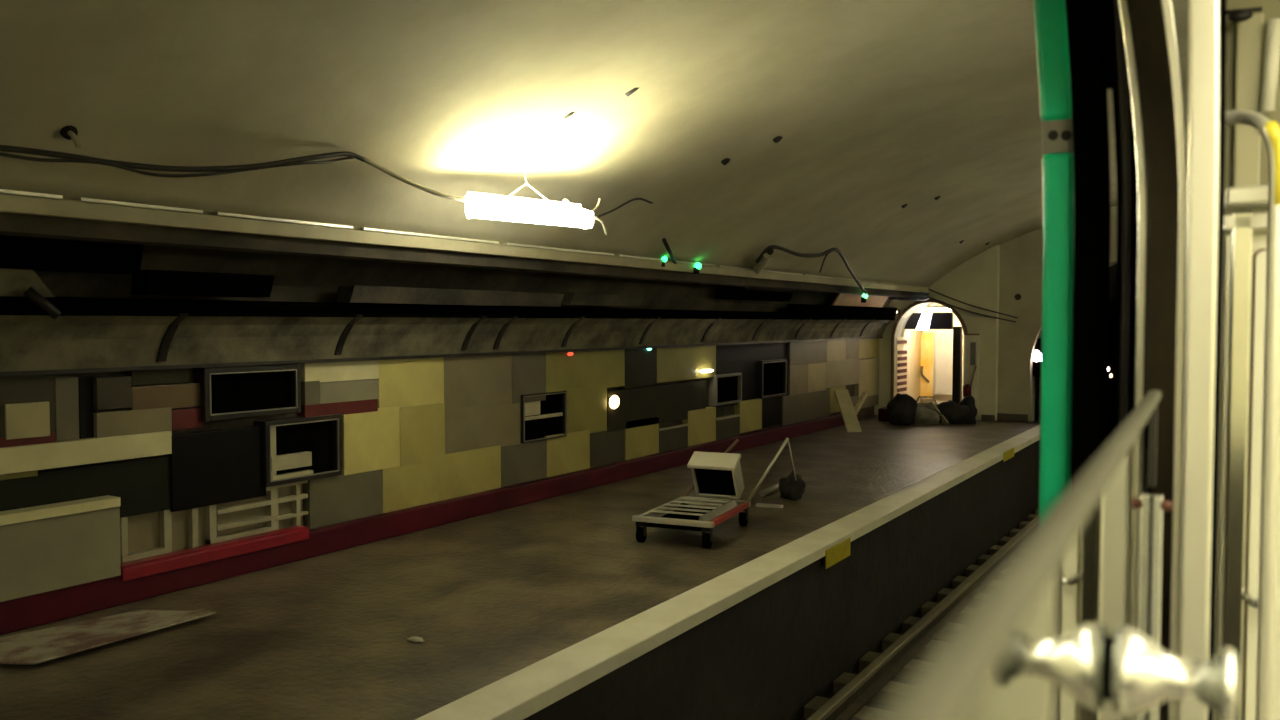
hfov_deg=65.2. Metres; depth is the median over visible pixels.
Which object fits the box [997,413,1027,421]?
baseboard
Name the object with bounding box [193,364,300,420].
picture frame
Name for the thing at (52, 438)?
wall panel
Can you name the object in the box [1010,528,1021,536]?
sleeper
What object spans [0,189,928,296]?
trim
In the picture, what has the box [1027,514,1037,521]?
sleeper
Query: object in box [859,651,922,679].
sleeper
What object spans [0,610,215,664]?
loose sheet
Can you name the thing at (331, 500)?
wall panel
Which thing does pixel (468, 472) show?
wall panel
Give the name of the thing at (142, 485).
wall panel
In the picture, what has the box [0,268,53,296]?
cement patch
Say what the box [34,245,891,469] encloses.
wall
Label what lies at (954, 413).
sack
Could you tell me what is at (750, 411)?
wall panel
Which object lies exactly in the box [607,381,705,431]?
wall panel
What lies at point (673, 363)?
wall panel
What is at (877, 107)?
ceiling
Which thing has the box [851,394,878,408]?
wall panel
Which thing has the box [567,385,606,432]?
wall panel
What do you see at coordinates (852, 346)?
wall panel
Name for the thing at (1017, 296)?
plug
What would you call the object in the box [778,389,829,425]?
wall panel
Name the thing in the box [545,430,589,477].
wall panel
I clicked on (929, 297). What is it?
wire
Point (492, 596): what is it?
floor
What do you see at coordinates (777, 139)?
plug
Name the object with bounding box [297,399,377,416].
wall panel
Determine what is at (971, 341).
door
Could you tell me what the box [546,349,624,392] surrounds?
wall panel
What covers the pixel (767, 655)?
wall
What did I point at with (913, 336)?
wall
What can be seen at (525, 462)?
wall panel
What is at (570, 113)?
bolt
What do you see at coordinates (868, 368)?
wall panel
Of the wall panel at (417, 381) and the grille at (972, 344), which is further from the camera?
the grille at (972, 344)
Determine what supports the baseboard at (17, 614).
attached to the wall at (297, 278)
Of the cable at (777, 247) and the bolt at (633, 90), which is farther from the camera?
the cable at (777, 247)
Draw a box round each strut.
[23,287,61,318]
[767,248,773,254]
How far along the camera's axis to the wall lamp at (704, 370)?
12.39 m
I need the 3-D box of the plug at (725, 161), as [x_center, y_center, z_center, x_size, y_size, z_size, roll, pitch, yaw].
[0.708,-1.655,8.264,0.083,0.089,0.086,1,3,32]
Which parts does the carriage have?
pane rail, steel post, hook rod, ledge rail, panel, grab rail, cream panel, cream panel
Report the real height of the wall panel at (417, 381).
0.411 m
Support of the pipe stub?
attached to the wall at (297, 278)
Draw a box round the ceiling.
[0,0,1187,287]
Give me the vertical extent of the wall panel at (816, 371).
0.440 m
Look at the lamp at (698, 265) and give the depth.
10.30 m
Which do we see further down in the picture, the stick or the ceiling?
the stick
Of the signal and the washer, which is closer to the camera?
the washer
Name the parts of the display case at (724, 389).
panel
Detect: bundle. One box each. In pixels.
[778,470,805,500]
[889,292,929,300]
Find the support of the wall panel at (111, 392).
attached to the wall at (297, 278)
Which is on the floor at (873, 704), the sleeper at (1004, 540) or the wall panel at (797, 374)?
the sleeper at (1004, 540)
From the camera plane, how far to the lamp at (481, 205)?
6.67 m
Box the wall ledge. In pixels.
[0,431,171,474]
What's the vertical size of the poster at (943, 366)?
1.175 m
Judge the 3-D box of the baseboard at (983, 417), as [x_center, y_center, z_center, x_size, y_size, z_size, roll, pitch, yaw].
[6.007,0.996,17.249,0.220,0.100,0.035,1,3,32]
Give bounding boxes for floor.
[0,415,1039,719]
[800,576,964,719]
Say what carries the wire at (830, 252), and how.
hanging from the cable at (777, 247)
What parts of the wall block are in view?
capping strip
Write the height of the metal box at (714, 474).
0.380 m
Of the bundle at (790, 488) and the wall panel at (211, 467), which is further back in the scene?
the bundle at (790, 488)
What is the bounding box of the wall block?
[0,495,120,601]
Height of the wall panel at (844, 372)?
0.433 m
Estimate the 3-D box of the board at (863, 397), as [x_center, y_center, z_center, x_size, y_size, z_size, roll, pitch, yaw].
[3.610,0.785,16.572,0.060,0.478,0.784,1,3,32]
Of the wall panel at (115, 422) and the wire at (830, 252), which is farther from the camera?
the wire at (830, 252)
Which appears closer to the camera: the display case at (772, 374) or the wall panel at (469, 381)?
the wall panel at (469, 381)
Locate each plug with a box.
[721,158,730,164]
[773,136,782,142]
[1015,294,1020,299]
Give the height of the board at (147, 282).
0.140 m
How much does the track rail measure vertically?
0.170 m
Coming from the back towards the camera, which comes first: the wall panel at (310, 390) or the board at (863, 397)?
the board at (863, 397)
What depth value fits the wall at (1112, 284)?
19.94 m
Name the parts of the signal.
post, casing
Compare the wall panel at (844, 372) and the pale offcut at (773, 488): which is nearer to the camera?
the pale offcut at (773, 488)
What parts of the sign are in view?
light panel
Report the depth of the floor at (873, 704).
8.13 m
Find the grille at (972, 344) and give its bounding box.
[970,342,975,364]
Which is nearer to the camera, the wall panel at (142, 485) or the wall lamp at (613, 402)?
the wall panel at (142, 485)
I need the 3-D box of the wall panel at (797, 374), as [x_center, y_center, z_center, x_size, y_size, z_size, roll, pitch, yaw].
[2.363,0.293,15.080,0.079,0.438,0.697,1,3,32]
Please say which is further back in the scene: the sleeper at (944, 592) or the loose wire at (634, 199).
the sleeper at (944, 592)
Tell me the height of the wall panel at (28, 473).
0.071 m
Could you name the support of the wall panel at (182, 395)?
attached to the wall at (297, 278)
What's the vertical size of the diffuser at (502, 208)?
0.140 m
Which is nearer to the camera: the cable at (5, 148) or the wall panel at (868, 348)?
the cable at (5, 148)
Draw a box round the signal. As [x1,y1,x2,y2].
[1107,357,1113,440]
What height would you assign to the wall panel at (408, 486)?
0.371 m
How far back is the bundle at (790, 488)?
9.54 m
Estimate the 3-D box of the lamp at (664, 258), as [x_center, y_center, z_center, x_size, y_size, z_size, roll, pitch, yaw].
[0.227,-0.966,9.771,0.083,0.109,0.068,1,3,32]
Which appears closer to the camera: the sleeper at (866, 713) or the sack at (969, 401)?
the sleeper at (866, 713)
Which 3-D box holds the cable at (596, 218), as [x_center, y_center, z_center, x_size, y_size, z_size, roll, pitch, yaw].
[-0.289,-0.964,7.162,0.040,0.137,0.230,1,3,32]
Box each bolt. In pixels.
[564,112,574,118]
[625,87,639,96]
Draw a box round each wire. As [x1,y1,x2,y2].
[595,198,652,217]
[819,252,830,272]
[928,289,1017,318]
[929,297,1015,322]
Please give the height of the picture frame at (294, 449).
0.453 m
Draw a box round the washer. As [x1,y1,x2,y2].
[1107,636,1113,700]
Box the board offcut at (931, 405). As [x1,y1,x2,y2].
[927,402,948,423]
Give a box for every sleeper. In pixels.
[804,696,881,719]
[833,672,903,703]
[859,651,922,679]
[882,633,938,657]
[902,616,953,638]
[920,601,967,621]
[937,588,979,606]
[952,576,967,588]
[965,565,979,576]
[978,554,992,565]
[989,545,1002,554]
[1000,536,1012,545]
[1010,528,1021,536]
[1019,521,1029,528]
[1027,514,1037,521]
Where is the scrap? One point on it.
(412, 638)
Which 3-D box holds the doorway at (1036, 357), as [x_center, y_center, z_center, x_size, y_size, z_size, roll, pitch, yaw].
[6.843,0.939,17.201,0.194,2.618,0.155,1,3,32]
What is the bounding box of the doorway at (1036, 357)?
[1032,338,1040,420]
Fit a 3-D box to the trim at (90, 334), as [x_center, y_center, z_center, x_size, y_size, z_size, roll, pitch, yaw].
[-1.529,-0.244,8.457,0.400,0.435,22.800,1,3,32]
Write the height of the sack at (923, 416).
0.299 m
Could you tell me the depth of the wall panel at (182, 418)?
6.43 m
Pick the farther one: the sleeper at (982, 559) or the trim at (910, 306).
the trim at (910, 306)
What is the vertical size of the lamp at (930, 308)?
0.095 m
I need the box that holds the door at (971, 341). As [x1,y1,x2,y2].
[963,333,978,413]
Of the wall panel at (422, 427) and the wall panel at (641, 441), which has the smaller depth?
the wall panel at (422, 427)
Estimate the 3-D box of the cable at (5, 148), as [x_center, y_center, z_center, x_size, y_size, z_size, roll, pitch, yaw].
[-2.223,-1.031,4.934,0.098,0.243,2.080,2,3,40]
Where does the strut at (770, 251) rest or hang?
attached to the pipe stub
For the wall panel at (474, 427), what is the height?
0.430 m
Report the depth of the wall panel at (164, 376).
6.26 m
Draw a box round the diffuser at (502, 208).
[469,196,591,227]
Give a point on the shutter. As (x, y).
(901, 342)
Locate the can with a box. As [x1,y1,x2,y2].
[963,384,970,396]
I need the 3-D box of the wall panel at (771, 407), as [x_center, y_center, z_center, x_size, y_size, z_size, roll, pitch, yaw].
[1.872,0.735,14.315,0.062,0.416,0.730,1,3,32]
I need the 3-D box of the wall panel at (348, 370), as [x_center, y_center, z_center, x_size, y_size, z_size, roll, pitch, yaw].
[-2.267,0.084,7.551,0.082,0.145,0.716,1,3,32]
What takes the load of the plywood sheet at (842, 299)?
on the trim at (90, 334)
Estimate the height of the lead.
0.189 m
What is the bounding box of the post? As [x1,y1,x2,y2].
[952,326,962,403]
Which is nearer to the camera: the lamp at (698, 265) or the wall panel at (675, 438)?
the lamp at (698, 265)
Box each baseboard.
[0,410,860,634]
[981,415,994,420]
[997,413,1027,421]
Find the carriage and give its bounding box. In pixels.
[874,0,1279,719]
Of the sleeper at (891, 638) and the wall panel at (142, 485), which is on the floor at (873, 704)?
the sleeper at (891, 638)
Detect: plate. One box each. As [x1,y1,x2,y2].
[820,538,850,568]
[1001,447,1013,461]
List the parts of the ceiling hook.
plate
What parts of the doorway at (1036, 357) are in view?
post, casing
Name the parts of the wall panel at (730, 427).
edge strip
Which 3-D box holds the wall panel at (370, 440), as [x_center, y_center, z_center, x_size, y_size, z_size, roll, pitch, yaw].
[-2.117,0.622,7.813,0.084,0.484,0.579,1,3,32]
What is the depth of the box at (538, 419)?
9.70 m
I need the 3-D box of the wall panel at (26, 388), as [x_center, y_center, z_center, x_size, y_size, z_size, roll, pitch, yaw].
[-3.774,0.272,5.114,0.079,0.336,1.487,1,3,32]
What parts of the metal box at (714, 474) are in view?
lid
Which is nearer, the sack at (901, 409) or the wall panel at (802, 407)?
the wall panel at (802, 407)
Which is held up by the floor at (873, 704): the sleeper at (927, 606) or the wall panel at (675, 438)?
the sleeper at (927, 606)
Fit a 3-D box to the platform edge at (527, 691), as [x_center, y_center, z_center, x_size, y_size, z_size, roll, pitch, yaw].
[0.950,1.466,7.111,0.280,0.079,23.000,1,3,32]
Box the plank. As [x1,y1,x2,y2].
[835,389,861,431]
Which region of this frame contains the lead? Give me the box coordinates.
[364,158,469,202]
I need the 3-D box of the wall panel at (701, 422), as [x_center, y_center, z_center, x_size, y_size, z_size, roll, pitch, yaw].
[0.741,0.824,12.464,0.082,0.433,0.739,1,3,32]
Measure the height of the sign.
0.469 m
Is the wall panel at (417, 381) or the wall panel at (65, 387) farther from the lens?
the wall panel at (417, 381)
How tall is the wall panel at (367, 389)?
0.167 m
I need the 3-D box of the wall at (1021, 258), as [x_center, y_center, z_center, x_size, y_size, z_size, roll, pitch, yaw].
[10.145,-0.350,15.124,9.800,5.550,0.400,1,3,32]
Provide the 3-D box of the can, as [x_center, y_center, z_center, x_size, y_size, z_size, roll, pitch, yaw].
[5.621,0.523,17.184,0.140,0.210,0.136,1,3,32]
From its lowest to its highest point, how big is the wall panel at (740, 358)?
0.802 m
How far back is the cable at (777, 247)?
11.79 m
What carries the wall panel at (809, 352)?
attached to the wall at (297, 278)
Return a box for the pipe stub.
[739,253,771,289]
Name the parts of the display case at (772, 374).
panel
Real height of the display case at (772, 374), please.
0.527 m
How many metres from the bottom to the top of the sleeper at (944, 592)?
0.100 m
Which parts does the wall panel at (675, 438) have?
edge strip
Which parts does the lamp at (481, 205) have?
knob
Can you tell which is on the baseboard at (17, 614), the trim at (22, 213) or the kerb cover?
the kerb cover
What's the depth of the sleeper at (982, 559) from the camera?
11.94 m
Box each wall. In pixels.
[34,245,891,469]
[523,440,1039,719]
[874,245,999,420]
[901,303,942,402]
[921,311,963,403]
[998,206,1116,421]
[1035,264,1115,417]
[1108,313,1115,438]
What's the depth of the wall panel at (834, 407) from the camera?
16.31 m
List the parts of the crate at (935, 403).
handle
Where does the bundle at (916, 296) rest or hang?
hanging from the wall at (297, 278)
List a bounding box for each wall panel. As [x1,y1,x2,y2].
[0,374,54,437]
[0,433,55,447]
[0,455,170,517]
[0,470,37,479]
[4,402,49,439]
[54,376,78,440]
[78,377,95,438]
[93,376,131,409]
[93,407,171,437]
[125,368,188,385]
[125,383,200,409]
[166,426,265,511]
[172,407,202,429]
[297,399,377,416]
[300,360,378,381]
[301,381,319,404]
[303,469,382,528]
[320,379,378,403]
[341,406,399,475]
[378,357,443,407]
[383,460,440,512]
[400,403,444,466]
[441,445,500,500]
[444,354,511,408]
[445,402,520,453]
[501,440,546,487]
[512,353,545,403]
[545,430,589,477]
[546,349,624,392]
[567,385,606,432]
[590,427,624,467]
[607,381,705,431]
[619,348,656,388]
[625,417,658,459]
[657,345,715,382]
[659,423,687,452]
[682,407,715,446]
[712,342,787,407]
[715,414,739,439]
[734,398,761,432]
[762,396,782,427]
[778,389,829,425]
[788,341,826,365]
[788,364,807,394]
[808,362,825,391]
[826,358,858,387]
[826,386,845,413]
[827,340,845,361]
[846,339,858,359]
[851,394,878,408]
[854,358,878,397]
[859,338,878,358]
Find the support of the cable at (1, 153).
hanging from the ceiling hook
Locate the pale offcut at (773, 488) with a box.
[759,483,778,496]
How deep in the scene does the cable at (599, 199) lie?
7.20 m
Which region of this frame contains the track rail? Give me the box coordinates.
[807,515,1038,719]
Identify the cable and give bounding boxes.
[0,145,365,171]
[0,152,353,176]
[591,198,600,211]
[594,216,607,235]
[756,245,866,293]
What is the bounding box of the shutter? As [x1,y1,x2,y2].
[896,337,906,393]
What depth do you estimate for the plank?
15.89 m
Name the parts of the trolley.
bed plate, frame, handle, plate, rail, handle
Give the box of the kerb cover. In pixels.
[121,525,308,580]
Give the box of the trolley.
[632,437,796,548]
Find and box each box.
[520,391,566,443]
[687,451,743,498]
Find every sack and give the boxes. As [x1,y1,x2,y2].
[887,393,916,424]
[914,407,940,424]
[932,400,970,423]
[959,395,977,423]
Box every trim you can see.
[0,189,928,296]
[0,296,894,376]
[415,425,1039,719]
[891,299,967,399]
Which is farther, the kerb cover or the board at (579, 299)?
the board at (579, 299)
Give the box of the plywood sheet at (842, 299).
[832,293,888,306]
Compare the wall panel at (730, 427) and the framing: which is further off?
the wall panel at (730, 427)
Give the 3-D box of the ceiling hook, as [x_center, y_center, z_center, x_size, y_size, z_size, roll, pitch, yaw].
[-2.572,-1.015,4.526,0.130,0.129,0.067,1,3,32]
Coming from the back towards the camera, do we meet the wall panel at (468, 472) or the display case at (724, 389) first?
the display case at (724, 389)
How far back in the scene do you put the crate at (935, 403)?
17.84 m
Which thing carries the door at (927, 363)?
attached to the wall at (939, 399)
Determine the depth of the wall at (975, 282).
17.31 m
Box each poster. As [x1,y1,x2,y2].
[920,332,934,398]
[934,334,952,394]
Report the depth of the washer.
0.75 m
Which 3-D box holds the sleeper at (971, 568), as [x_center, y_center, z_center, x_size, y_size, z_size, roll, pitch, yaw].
[4.662,2.454,11.001,2.060,0.100,0.250,1,3,32]
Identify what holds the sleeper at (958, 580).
on the floor at (873, 704)
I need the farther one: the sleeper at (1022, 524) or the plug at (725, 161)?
the sleeper at (1022, 524)
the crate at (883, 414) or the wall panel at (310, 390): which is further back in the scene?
the crate at (883, 414)
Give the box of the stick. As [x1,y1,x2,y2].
[756,503,782,508]
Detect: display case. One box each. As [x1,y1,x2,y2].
[709,373,741,405]
[758,359,786,398]
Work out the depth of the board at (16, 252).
5.43 m
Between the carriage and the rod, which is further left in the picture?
the rod
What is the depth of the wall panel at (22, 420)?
5.59 m
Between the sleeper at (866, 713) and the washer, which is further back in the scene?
the sleeper at (866, 713)
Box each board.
[0,235,143,273]
[131,270,274,297]
[337,285,563,306]
[560,293,643,306]
[715,288,792,301]
[854,392,866,414]
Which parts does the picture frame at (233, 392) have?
panel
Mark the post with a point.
(957, 330)
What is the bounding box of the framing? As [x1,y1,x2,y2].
[120,480,307,562]
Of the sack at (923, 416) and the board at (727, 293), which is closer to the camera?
the board at (727, 293)
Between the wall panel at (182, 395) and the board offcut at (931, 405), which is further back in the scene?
the board offcut at (931, 405)
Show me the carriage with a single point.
(1145, 585)
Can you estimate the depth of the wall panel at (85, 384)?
5.91 m
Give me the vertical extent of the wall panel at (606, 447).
0.398 m
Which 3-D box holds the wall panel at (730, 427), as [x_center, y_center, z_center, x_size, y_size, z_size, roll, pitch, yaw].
[1.118,0.876,13.066,0.094,0.282,0.712,1,3,32]
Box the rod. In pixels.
[662,238,676,263]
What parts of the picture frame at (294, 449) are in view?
panel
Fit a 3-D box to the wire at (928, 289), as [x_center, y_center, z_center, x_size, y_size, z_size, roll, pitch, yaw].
[5.663,-1.021,17.334,1.704,0.612,0.021,1,3,31]
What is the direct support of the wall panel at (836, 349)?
attached to the wall at (297, 278)
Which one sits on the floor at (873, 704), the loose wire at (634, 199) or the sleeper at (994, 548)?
the sleeper at (994, 548)
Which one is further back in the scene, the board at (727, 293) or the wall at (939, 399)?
the wall at (939, 399)
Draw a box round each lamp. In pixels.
[465,163,593,228]
[608,395,618,408]
[661,256,666,266]
[693,262,701,273]
[699,369,712,372]
[861,293,867,302]
[927,306,950,310]
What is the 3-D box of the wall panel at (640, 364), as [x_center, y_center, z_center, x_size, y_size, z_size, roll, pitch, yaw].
[-0.020,0.087,11.196,0.085,0.428,0.682,1,3,32]
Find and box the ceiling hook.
[59,126,81,148]
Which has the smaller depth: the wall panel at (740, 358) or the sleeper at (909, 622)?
the sleeper at (909, 622)
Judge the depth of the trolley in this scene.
7.91 m
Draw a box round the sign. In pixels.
[904,308,953,329]
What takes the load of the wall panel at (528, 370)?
attached to the wall at (297, 278)
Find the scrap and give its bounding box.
[407,636,424,641]
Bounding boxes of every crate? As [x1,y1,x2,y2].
[878,407,888,421]
[917,396,937,408]
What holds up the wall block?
attached to the wall at (297, 278)
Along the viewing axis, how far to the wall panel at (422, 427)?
8.25 m
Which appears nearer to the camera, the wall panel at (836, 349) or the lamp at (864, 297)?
the lamp at (864, 297)
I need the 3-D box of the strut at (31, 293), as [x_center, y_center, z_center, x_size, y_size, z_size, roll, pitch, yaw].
[-3.221,-0.307,5.392,0.181,0.178,0.056,-2,3,-38]
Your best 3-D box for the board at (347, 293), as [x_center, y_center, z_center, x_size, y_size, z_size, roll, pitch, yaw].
[-1.438,-0.512,8.202,0.190,0.120,2.518,1,3,32]

